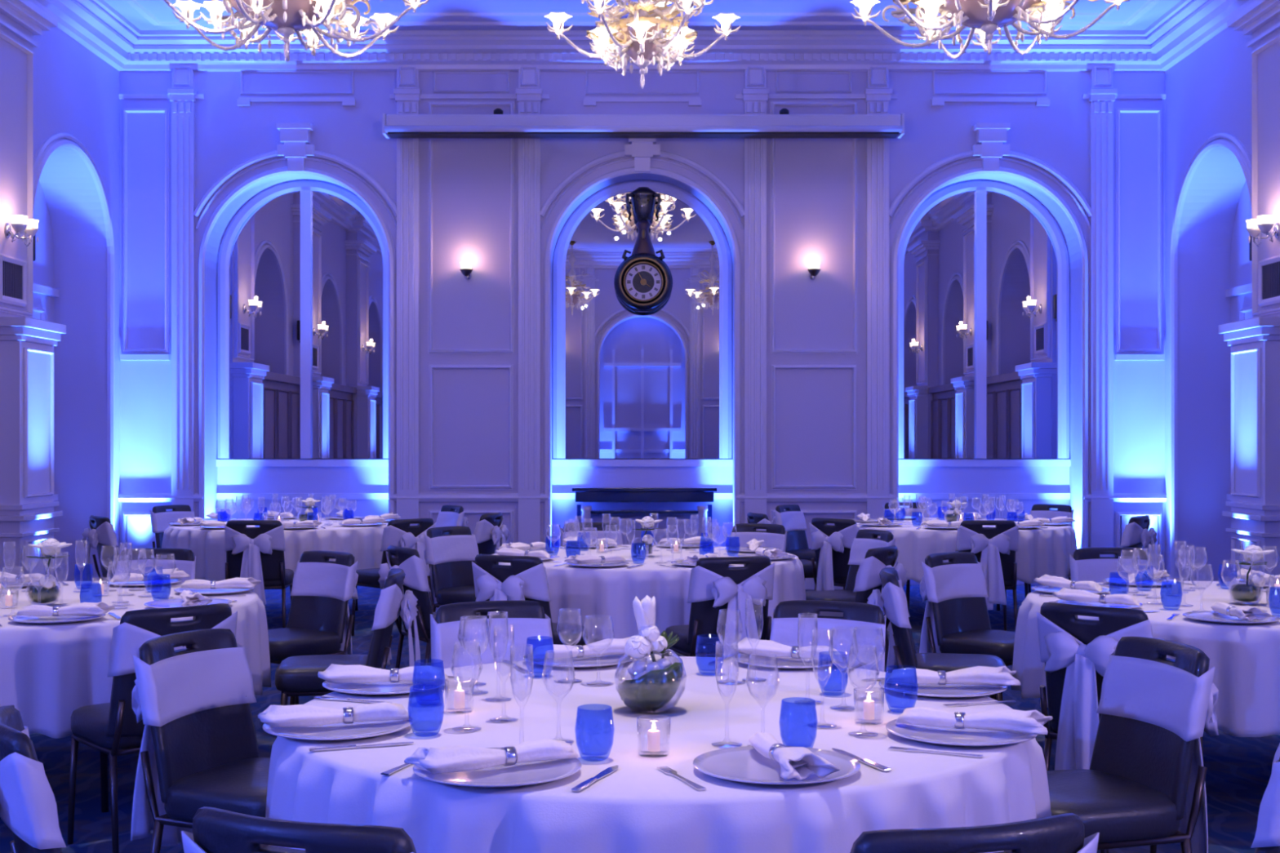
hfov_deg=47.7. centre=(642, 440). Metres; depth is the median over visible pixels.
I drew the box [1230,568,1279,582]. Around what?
napkin
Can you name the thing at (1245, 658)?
tablecloth
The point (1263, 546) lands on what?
wine glass
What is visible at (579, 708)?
tumbler
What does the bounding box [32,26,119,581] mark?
wall
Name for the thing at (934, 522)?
napkin
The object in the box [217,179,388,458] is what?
arched mirror
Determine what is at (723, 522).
goblet
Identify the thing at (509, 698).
champagne flute
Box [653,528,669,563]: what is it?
goblet
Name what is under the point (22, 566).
goblet
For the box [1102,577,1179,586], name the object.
charger plate
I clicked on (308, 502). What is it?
flower bowl
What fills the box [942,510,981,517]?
napkin
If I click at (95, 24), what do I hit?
trim
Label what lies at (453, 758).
napkin
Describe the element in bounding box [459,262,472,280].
wall sconce
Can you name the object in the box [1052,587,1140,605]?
napkin
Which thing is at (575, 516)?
champagne flute
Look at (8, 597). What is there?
candle
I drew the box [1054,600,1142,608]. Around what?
charger plate
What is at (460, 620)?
goblet
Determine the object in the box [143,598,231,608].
charger plate
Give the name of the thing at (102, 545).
wine glass
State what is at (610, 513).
champagne flute
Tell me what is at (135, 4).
trim
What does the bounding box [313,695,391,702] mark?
table knife
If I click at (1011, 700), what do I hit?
fork
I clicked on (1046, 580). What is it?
napkin
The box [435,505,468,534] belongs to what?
banquet chair
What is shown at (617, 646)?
napkin
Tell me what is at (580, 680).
wine glass
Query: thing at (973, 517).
votive candle
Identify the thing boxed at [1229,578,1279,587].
charger plate
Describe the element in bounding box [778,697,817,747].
tumbler
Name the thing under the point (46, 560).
wine glass
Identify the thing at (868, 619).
banquet chair
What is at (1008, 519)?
charger plate
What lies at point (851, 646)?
wine glass
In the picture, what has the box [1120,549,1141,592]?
goblet
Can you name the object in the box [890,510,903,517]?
napkin
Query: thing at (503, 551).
napkin
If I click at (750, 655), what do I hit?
wine glass
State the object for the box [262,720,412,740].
charger plate
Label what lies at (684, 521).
goblet
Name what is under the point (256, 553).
banquet chair
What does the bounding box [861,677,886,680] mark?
table knife
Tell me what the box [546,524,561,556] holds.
goblet
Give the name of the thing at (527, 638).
tumbler
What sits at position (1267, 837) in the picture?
banquet chair
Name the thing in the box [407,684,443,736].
tumbler
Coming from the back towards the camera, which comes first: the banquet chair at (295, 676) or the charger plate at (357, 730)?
the banquet chair at (295, 676)
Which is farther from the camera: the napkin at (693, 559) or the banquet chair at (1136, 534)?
the banquet chair at (1136, 534)
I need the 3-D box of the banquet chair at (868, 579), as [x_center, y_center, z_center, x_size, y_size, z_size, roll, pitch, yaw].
[1.110,0.991,7.724,0.602,0.862,0.445,0,0,30]
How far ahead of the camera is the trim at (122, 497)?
13.77 m
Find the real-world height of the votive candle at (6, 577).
0.078 m
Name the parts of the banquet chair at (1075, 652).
leg, seat frame, seat, backrest, sash, leg, leg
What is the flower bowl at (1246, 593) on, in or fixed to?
on the tablecloth at (1245, 658)
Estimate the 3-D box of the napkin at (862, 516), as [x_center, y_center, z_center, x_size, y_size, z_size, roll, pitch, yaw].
[1.815,0.626,11.825,0.117,0.054,0.348,0,0,4]
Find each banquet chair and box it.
[0,705,66,852]
[67,603,237,852]
[81,515,118,581]
[115,547,195,582]
[130,628,270,852]
[150,504,195,557]
[181,806,416,852]
[224,520,293,627]
[267,551,358,704]
[275,568,420,705]
[351,518,436,635]
[377,545,479,668]
[423,526,478,650]
[428,512,508,569]
[430,600,553,668]
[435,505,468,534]
[471,554,587,645]
[560,522,622,546]
[664,555,774,657]
[728,523,786,551]
[746,511,817,577]
[769,600,885,671]
[771,504,815,578]
[805,528,897,672]
[808,517,858,591]
[819,545,906,672]
[849,813,1099,852]
[866,567,1006,701]
[882,502,929,517]
[919,551,1053,731]
[955,520,1018,631]
[1001,503,1073,605]
[1036,602,1204,852]
[1046,636,1218,852]
[1069,515,1158,577]
[1069,547,1152,582]
[1250,742,1279,852]
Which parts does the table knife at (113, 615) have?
handle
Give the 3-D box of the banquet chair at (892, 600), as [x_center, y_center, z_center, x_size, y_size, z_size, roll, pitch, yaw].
[1.254,0.991,6.216,0.602,0.862,0.445,0,0,10]
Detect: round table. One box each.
[99,751,108,812]
[355,599,358,610]
[906,579,1028,613]
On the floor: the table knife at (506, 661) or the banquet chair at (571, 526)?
the banquet chair at (571, 526)
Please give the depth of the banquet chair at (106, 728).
4.83 m
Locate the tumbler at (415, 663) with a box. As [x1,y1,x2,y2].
[412,658,444,705]
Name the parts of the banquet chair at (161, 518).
seat frame, sash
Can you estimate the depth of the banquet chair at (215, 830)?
2.12 m
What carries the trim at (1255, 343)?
attached to the wall at (1208, 92)
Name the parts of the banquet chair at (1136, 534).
sash, backrest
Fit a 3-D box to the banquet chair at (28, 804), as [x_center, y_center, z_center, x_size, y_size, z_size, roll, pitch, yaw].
[-1.113,0.991,3.016,0.602,0.862,0.445,0,0,-27]
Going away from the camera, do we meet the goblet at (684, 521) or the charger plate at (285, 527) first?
the goblet at (684, 521)
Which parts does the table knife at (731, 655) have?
blade, handle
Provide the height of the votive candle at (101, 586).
0.078 m
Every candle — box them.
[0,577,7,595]
[0,586,18,608]
[5,594,12,605]
[91,577,109,596]
[97,583,103,594]
[258,512,267,519]
[315,512,321,522]
[444,677,474,713]
[453,689,464,708]
[595,539,608,553]
[600,543,604,551]
[635,544,648,559]
[636,715,671,757]
[647,728,659,751]
[670,539,682,553]
[674,543,678,551]
[853,687,884,724]
[863,699,874,719]
[968,512,977,519]
[1165,577,1183,596]
[1171,583,1177,594]
[1266,586,1279,608]
[1268,577,1279,596]
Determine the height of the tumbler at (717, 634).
0.109 m
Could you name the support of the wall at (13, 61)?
attached to the wall at (75, 91)
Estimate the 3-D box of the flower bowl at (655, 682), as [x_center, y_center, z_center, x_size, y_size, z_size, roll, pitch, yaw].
[0.020,0.525,3.570,0.177,0.285,0.177,0,0,35]
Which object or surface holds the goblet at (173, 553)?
on the tablecloth at (48, 672)
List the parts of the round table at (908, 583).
leg, leg, leg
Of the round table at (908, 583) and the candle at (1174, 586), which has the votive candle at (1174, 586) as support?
the candle at (1174, 586)
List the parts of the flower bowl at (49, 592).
stem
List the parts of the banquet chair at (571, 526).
backrest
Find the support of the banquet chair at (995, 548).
on the floor
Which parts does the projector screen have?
casing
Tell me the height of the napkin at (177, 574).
0.054 m
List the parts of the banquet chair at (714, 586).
leg, seat, seat frame, backrest, sash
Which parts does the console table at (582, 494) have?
panel, rail, panel, panel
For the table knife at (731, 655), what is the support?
on the tablecloth at (637, 807)
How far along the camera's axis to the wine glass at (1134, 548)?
6.23 m
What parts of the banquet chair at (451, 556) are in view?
leg, seat frame, sash, backrest, seat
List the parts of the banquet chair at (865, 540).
seat, backrest, sash, leg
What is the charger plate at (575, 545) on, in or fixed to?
on the tablecloth at (597, 592)
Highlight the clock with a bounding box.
[613,186,672,311]
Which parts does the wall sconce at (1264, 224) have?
lamp shade, arm, lamp shade, arm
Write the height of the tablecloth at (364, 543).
0.395 m
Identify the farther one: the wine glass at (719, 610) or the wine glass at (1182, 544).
the wine glass at (1182, 544)
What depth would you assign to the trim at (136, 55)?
13.65 m
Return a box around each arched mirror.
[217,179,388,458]
[553,179,731,458]
[898,179,1069,458]
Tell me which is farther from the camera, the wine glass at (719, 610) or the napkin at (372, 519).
the napkin at (372, 519)
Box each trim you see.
[0,0,57,317]
[32,0,1252,71]
[32,133,114,528]
[118,93,1166,589]
[120,71,1164,570]
[124,0,1159,26]
[127,53,1151,60]
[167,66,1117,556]
[192,123,1093,547]
[216,459,1071,499]
[1170,133,1251,580]
[1218,316,1279,579]
[1226,0,1279,317]
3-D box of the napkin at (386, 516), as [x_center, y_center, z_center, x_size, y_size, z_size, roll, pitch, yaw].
[-2.137,0.626,11.834,0.117,0.054,0.348,0,0,35]
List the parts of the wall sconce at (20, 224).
arm, lamp shade, arm, lamp shade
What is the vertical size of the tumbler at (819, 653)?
0.109 m
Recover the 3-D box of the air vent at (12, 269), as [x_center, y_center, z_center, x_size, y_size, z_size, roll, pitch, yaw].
[-4.780,-1.210,10.980,0.040,0.360,0.460,0,0,0]
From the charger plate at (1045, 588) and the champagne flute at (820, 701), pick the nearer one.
the champagne flute at (820, 701)
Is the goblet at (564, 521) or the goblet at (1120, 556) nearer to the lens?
the goblet at (1120, 556)
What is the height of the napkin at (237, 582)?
0.054 m
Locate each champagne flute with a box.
[0,541,16,594]
[54,551,68,606]
[72,540,89,592]
[111,546,128,603]
[117,542,132,595]
[484,611,511,701]
[489,624,518,721]
[509,644,533,734]
[573,515,584,555]
[601,513,612,551]
[676,519,685,559]
[711,641,742,746]
[742,599,766,681]
[794,613,821,703]
[808,628,836,727]
[1146,544,1163,598]
[1173,541,1188,593]
[1175,549,1193,606]
[1250,553,1266,612]
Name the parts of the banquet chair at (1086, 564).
backrest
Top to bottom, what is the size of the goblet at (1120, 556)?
0.185 m
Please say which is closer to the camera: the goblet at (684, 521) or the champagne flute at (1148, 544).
the champagne flute at (1148, 544)
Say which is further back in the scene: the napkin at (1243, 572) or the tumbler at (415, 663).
the napkin at (1243, 572)
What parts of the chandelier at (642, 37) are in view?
arm, arm, arm, arm, arm, arm, arm, arm, lamp shade, stem, arm, arm, arm, arm, arm, arm, arm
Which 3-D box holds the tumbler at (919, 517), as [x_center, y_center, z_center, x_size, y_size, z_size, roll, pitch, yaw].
[2.260,0.628,11.800,0.072,0.078,0.072,0,0,0]
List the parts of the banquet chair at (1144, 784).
leg, seat, backrest, seat frame, sash, leg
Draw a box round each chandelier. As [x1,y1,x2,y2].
[163,0,429,62]
[544,0,741,88]
[850,0,1130,58]
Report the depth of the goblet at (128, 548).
6.44 m
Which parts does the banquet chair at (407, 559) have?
leg, sash, backrest, seat frame, leg, seat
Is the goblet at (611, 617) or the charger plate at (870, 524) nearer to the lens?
the goblet at (611, 617)
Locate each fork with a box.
[207,595,246,597]
[380,763,411,775]
[656,766,706,790]
[658,564,677,568]
[840,662,867,672]
[888,746,982,758]
[942,699,1016,706]
[1166,613,1179,620]
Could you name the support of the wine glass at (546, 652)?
on the tablecloth at (637, 807)
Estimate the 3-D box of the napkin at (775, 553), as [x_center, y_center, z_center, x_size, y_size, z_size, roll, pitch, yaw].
[0.702,0.626,8.120,0.117,0.054,0.348,0,0,-17]
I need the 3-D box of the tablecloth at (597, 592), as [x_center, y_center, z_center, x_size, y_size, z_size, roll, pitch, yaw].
[0.005,0.866,8.374,1.898,0.395,1.898,0,0,21]
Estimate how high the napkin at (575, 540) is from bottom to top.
0.054 m
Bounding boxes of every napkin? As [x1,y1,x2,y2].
[0,571,44,582]
[16,601,114,616]
[110,568,190,582]
[175,516,203,524]
[179,590,212,605]
[180,577,261,589]
[197,520,227,526]
[206,511,224,519]
[257,702,413,727]
[260,510,293,517]
[280,520,321,526]
[317,663,450,683]
[335,510,351,517]
[342,516,386,524]
[364,512,400,519]
[404,738,577,773]
[494,546,550,558]
[498,542,549,550]
[529,636,630,658]
[562,536,617,545]
[564,554,626,564]
[658,535,714,544]
[681,553,718,564]
[730,637,843,662]
[746,538,764,550]
[748,732,839,780]
[754,547,787,557]
[856,512,870,520]
[876,517,892,524]
[885,666,1020,686]
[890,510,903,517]
[895,706,1053,734]
[920,520,961,526]
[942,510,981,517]
[1013,511,1033,519]
[1014,520,1044,526]
[1032,515,1075,523]
[1033,573,1102,591]
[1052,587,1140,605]
[1124,567,1169,582]
[1210,601,1271,620]
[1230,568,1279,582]
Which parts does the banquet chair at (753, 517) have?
backrest, sash, seat, seat frame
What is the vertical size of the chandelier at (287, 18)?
1.325 m
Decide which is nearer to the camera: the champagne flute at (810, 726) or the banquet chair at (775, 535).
the champagne flute at (810, 726)
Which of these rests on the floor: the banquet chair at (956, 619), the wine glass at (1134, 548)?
the banquet chair at (956, 619)
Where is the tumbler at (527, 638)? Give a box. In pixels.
[524,637,554,677]
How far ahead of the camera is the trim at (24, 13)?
11.29 m
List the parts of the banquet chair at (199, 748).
leg, seat frame, sash, backrest, seat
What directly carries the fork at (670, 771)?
on the tablecloth at (637, 807)
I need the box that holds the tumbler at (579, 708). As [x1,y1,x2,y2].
[574,703,614,760]
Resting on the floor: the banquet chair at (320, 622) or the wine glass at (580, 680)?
the banquet chair at (320, 622)
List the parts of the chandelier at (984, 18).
arm, arm, arm, arm, arm, arm, arm, lamp shade, arm, arm, arm, arm, arm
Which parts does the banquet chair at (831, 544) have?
seat frame, sash, seat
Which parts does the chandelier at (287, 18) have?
arm, arm, arm, arm, arm, arm, arm, lamp shade, arm, arm, arm, arm, arm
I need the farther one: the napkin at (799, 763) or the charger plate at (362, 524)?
the charger plate at (362, 524)
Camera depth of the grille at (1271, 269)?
10.99 m
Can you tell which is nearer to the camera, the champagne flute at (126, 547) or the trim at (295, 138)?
the champagne flute at (126, 547)
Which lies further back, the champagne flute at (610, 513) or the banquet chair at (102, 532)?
the banquet chair at (102, 532)
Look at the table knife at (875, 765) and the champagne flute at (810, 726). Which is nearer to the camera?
the table knife at (875, 765)
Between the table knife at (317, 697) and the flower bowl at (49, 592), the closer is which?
the table knife at (317, 697)
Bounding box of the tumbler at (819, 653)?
[817,653,848,695]
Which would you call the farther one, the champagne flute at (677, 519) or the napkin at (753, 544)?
the napkin at (753, 544)
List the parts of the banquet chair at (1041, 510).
leg, sash, backrest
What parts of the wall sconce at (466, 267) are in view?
lamp shade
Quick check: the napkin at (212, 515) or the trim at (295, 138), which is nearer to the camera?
the napkin at (212, 515)
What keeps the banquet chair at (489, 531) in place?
on the floor
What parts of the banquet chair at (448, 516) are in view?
sash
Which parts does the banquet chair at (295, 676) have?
leg, leg, seat, seat frame, backrest, sash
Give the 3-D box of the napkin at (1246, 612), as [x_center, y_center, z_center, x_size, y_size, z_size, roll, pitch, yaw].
[2.186,0.626,5.343,0.117,0.054,0.348,0,0,-4]
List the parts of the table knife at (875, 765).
blade, handle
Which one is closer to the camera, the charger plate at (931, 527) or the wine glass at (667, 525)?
the wine glass at (667, 525)
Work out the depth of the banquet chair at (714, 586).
6.94 m
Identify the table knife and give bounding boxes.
[107,612,120,619]
[309,742,413,751]
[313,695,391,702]
[502,659,528,672]
[571,764,617,791]
[626,564,642,568]
[708,653,738,664]
[831,747,890,771]
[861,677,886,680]
[1039,594,1054,596]
[1098,583,1120,588]
[1144,610,1159,612]
[1216,580,1226,586]
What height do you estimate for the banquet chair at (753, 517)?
0.862 m
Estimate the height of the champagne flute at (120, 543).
0.225 m
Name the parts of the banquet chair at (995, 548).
sash, backrest, leg, seat, seat frame, leg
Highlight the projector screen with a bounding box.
[382,108,904,138]
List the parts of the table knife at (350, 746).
handle, blade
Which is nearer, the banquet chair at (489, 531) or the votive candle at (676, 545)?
the votive candle at (676, 545)
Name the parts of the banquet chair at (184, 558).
backrest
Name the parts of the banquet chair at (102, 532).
seat frame, sash, seat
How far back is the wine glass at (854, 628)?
3.60 m
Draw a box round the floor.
[0,584,1279,852]
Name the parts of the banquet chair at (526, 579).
sash, backrest, seat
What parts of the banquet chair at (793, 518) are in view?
sash, backrest, seat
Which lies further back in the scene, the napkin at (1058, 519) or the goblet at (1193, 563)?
the napkin at (1058, 519)
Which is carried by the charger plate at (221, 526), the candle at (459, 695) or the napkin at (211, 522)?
the napkin at (211, 522)
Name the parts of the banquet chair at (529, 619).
backrest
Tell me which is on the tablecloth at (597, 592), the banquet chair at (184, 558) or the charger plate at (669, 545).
the charger plate at (669, 545)
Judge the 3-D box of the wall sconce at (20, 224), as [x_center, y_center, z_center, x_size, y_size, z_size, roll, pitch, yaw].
[-4.700,-1.575,10.930,0.200,0.200,0.327,0,0,0]
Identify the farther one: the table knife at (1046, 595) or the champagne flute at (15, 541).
the champagne flute at (15, 541)
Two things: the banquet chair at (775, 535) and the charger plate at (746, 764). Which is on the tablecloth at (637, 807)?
the charger plate at (746, 764)
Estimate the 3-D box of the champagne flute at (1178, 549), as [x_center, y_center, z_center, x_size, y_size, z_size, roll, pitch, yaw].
[2.184,0.554,5.834,0.068,0.225,0.067,0,0,0]
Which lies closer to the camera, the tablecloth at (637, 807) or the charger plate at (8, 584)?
the tablecloth at (637, 807)
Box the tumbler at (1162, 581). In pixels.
[1160,581,1182,609]
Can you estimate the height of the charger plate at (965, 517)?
0.016 m
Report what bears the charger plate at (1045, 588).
on the tablecloth at (1245, 658)
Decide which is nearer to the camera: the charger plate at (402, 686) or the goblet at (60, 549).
the charger plate at (402, 686)
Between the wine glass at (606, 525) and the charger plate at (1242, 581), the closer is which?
the charger plate at (1242, 581)
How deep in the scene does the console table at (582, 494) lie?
13.83 m
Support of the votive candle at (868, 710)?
on the tablecloth at (637, 807)
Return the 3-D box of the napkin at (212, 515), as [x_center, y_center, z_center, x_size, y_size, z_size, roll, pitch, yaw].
[-3.500,0.626,11.931,0.117,0.054,0.348,0,0,-29]
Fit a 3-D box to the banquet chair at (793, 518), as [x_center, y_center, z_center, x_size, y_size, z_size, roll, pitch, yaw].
[1.397,0.991,12.376,0.602,0.862,0.445,0,0,35]
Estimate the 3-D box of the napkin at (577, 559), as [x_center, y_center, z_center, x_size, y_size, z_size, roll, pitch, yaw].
[-0.238,0.626,7.674,0.348,0.054,0.117,0,0,-37]
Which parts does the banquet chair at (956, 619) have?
sash, backrest, seat frame, seat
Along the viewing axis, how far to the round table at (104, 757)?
5.53 m
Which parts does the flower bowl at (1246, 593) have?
stem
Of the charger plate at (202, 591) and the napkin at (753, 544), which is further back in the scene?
the napkin at (753, 544)
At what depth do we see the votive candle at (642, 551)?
8.12 m
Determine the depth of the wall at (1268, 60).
11.09 m
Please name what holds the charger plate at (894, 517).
on the tablecloth at (1041, 552)
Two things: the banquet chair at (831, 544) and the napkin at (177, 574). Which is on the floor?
the banquet chair at (831, 544)
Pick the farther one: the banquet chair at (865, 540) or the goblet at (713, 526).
the banquet chair at (865, 540)
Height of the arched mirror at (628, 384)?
2.745 m
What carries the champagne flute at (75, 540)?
on the tablecloth at (48, 672)
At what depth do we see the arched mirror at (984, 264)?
14.18 m
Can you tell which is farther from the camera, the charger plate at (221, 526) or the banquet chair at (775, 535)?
the charger plate at (221, 526)
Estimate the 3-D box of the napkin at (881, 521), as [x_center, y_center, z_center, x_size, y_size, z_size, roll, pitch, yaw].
[1.863,0.626,11.245,0.117,0.054,0.348,0,0,3]
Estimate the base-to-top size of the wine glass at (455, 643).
0.200 m
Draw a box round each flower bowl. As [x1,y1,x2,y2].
[25,537,71,605]
[297,497,320,521]
[614,595,686,713]
[630,515,662,556]
[944,499,967,522]
[1228,544,1274,604]
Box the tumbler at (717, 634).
[695,634,724,675]
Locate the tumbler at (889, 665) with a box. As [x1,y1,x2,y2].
[884,665,918,712]
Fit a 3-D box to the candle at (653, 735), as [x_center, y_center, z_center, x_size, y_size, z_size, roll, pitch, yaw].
[0.024,0.636,3.070,0.026,0.043,0.026,0,0,0]
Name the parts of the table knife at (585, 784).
handle, blade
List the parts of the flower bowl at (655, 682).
stem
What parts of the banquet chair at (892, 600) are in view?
sash, backrest, seat frame, seat, leg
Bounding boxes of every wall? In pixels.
[0,0,32,318]
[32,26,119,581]
[120,71,1164,584]
[1164,26,1252,581]
[1252,0,1279,318]
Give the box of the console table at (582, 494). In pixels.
[572,487,716,546]
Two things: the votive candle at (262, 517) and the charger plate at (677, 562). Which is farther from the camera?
the votive candle at (262, 517)
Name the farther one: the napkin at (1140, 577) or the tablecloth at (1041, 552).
the tablecloth at (1041, 552)
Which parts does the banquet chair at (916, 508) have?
backrest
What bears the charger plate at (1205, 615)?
on the tablecloth at (1245, 658)
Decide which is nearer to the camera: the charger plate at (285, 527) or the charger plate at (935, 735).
the charger plate at (935, 735)
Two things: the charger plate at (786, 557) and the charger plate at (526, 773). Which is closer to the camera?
the charger plate at (526, 773)
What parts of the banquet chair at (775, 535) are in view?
backrest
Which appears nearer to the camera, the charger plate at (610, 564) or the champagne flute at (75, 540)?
the champagne flute at (75, 540)
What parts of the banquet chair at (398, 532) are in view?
leg, seat, seat frame, leg, backrest, sash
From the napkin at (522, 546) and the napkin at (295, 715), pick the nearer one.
the napkin at (295, 715)
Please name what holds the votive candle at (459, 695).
on the tablecloth at (637, 807)
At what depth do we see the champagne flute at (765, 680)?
4.02 m
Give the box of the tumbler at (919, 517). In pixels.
[915,512,924,522]
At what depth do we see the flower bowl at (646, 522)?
8.29 m
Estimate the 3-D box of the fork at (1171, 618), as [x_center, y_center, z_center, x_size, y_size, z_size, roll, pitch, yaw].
[2.001,0.665,5.460,0.024,0.003,0.200,0,0,28]
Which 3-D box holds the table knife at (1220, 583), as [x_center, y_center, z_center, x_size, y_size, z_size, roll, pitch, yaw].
[2.684,0.664,6.718,0.020,0.006,0.225,0,0,29]
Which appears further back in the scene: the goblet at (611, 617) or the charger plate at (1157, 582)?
the charger plate at (1157, 582)
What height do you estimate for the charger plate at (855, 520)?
0.016 m
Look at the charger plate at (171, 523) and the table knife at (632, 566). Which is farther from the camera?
the charger plate at (171, 523)
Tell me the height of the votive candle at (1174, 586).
0.078 m
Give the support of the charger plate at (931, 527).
on the tablecloth at (1041, 552)
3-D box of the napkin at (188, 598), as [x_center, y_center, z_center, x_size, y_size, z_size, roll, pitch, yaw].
[-1.805,0.626,5.787,0.117,0.054,0.348,0,0,-27]
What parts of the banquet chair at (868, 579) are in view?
seat, sash, backrest, leg, seat frame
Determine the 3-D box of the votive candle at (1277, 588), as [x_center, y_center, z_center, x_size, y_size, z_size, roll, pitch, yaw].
[2.720,0.628,6.200,0.072,0.078,0.072,0,0,0]
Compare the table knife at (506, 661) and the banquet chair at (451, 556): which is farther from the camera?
the banquet chair at (451, 556)
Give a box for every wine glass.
[21,545,39,591]
[28,560,49,603]
[99,545,117,591]
[111,555,130,605]
[137,549,155,596]
[450,640,482,731]
[461,615,489,694]
[542,649,575,743]
[556,608,583,682]
[564,522,577,558]
[567,519,579,553]
[604,524,617,544]
[666,524,679,561]
[715,609,742,684]
[746,653,779,746]
[828,626,858,710]
[846,644,879,736]
[1132,548,1150,595]
[1146,554,1164,604]
[1178,544,1195,591]
[1221,560,1241,605]
[1260,546,1278,591]
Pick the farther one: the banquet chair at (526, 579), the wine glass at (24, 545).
the banquet chair at (526, 579)
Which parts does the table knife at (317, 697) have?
handle, blade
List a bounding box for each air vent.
[0,253,26,306]
[1257,254,1279,306]
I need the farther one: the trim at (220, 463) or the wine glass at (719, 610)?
the trim at (220, 463)
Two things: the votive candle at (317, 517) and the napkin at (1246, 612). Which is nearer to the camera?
the napkin at (1246, 612)
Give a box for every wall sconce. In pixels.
[4,214,39,247]
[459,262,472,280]
[807,262,820,279]
[1245,214,1279,247]
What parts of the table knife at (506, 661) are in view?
handle, blade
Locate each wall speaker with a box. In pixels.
[32,234,35,261]
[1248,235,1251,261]
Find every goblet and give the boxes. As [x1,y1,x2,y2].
[0,566,25,616]
[41,549,62,569]
[106,560,130,608]
[126,548,146,591]
[154,553,176,598]
[457,615,489,685]
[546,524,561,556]
[563,520,577,551]
[582,528,598,547]
[582,614,614,684]
[618,518,632,549]
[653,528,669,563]
[683,520,697,550]
[711,526,727,550]
[721,522,737,554]
[851,626,885,701]
[1116,555,1138,582]
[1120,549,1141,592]
[1186,546,1208,588]
[1189,563,1213,611]
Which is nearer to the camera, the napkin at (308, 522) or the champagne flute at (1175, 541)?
the champagne flute at (1175, 541)
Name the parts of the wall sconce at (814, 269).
lamp shade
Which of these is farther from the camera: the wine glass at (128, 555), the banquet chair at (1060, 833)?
the wine glass at (128, 555)
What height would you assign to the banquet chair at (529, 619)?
0.862 m
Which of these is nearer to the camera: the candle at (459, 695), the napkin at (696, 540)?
the candle at (459, 695)
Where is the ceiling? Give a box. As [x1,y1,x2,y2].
[103,0,1181,30]
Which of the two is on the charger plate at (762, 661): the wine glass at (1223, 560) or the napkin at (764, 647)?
the napkin at (764, 647)
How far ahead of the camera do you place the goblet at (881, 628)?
3.71 m
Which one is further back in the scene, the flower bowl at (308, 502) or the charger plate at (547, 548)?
the flower bowl at (308, 502)
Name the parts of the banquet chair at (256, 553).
sash, backrest, seat frame, seat, leg, leg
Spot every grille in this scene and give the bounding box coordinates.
[3,261,22,299]
[1262,261,1279,299]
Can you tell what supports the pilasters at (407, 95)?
attached to the wall at (814, 176)
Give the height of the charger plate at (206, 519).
0.016 m
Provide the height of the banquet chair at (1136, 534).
0.862 m
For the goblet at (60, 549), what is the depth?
6.50 m
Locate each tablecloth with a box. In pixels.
[0,580,271,737]
[160,517,387,581]
[265,656,1051,852]
[478,544,805,642]
[856,517,1076,583]
[1011,580,1279,737]
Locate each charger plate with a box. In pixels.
[0,582,39,587]
[8,613,106,623]
[105,578,182,586]
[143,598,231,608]
[168,521,199,525]
[173,587,253,595]
[200,525,224,528]
[202,518,237,521]
[257,515,298,519]
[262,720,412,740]
[283,525,318,529]
[322,680,448,694]
[324,515,364,519]
[338,523,382,526]
[413,747,581,786]
[497,547,554,551]
[523,653,634,667]
[539,555,554,559]
[564,543,617,548]
[565,561,629,567]
[655,543,709,547]
[671,560,729,566]
[693,746,860,784]
[724,546,781,552]
[733,653,846,668]
[735,553,795,559]
[852,519,877,522]
[859,522,902,526]
[877,515,917,519]
[878,677,1007,697]
[885,719,1038,746]
[923,525,959,529]
[943,515,983,519]
[1004,518,1028,521]
[1018,525,1040,528]
[1031,585,1111,593]
[1044,522,1071,525]
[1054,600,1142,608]
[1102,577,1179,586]
[1182,610,1279,623]
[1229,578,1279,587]
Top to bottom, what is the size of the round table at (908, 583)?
0.743 m
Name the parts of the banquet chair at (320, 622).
leg, seat, seat frame, backrest, sash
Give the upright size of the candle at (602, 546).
0.043 m
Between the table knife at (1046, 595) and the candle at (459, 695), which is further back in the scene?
the table knife at (1046, 595)
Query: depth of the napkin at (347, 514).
12.26 m
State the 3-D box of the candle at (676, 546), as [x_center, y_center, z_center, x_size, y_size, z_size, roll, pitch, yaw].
[0.200,0.636,8.570,0.026,0.043,0.026,0,0,0]
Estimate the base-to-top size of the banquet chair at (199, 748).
0.862 m
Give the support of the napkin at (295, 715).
on the charger plate at (357, 730)
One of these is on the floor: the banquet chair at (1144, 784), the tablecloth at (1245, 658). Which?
the banquet chair at (1144, 784)
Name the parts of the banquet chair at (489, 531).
sash, backrest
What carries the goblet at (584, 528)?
on the tablecloth at (597, 592)
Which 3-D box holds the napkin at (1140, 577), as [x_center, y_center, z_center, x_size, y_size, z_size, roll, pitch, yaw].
[2.326,0.626,6.706,0.117,0.054,0.348,0,0,40]
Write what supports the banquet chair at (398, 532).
on the floor
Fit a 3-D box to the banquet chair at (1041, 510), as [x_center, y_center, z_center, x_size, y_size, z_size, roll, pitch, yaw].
[3.437,0.991,12.478,0.602,0.862,0.445,0,0,-43]
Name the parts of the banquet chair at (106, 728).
leg, seat frame, seat, leg, backrest, sash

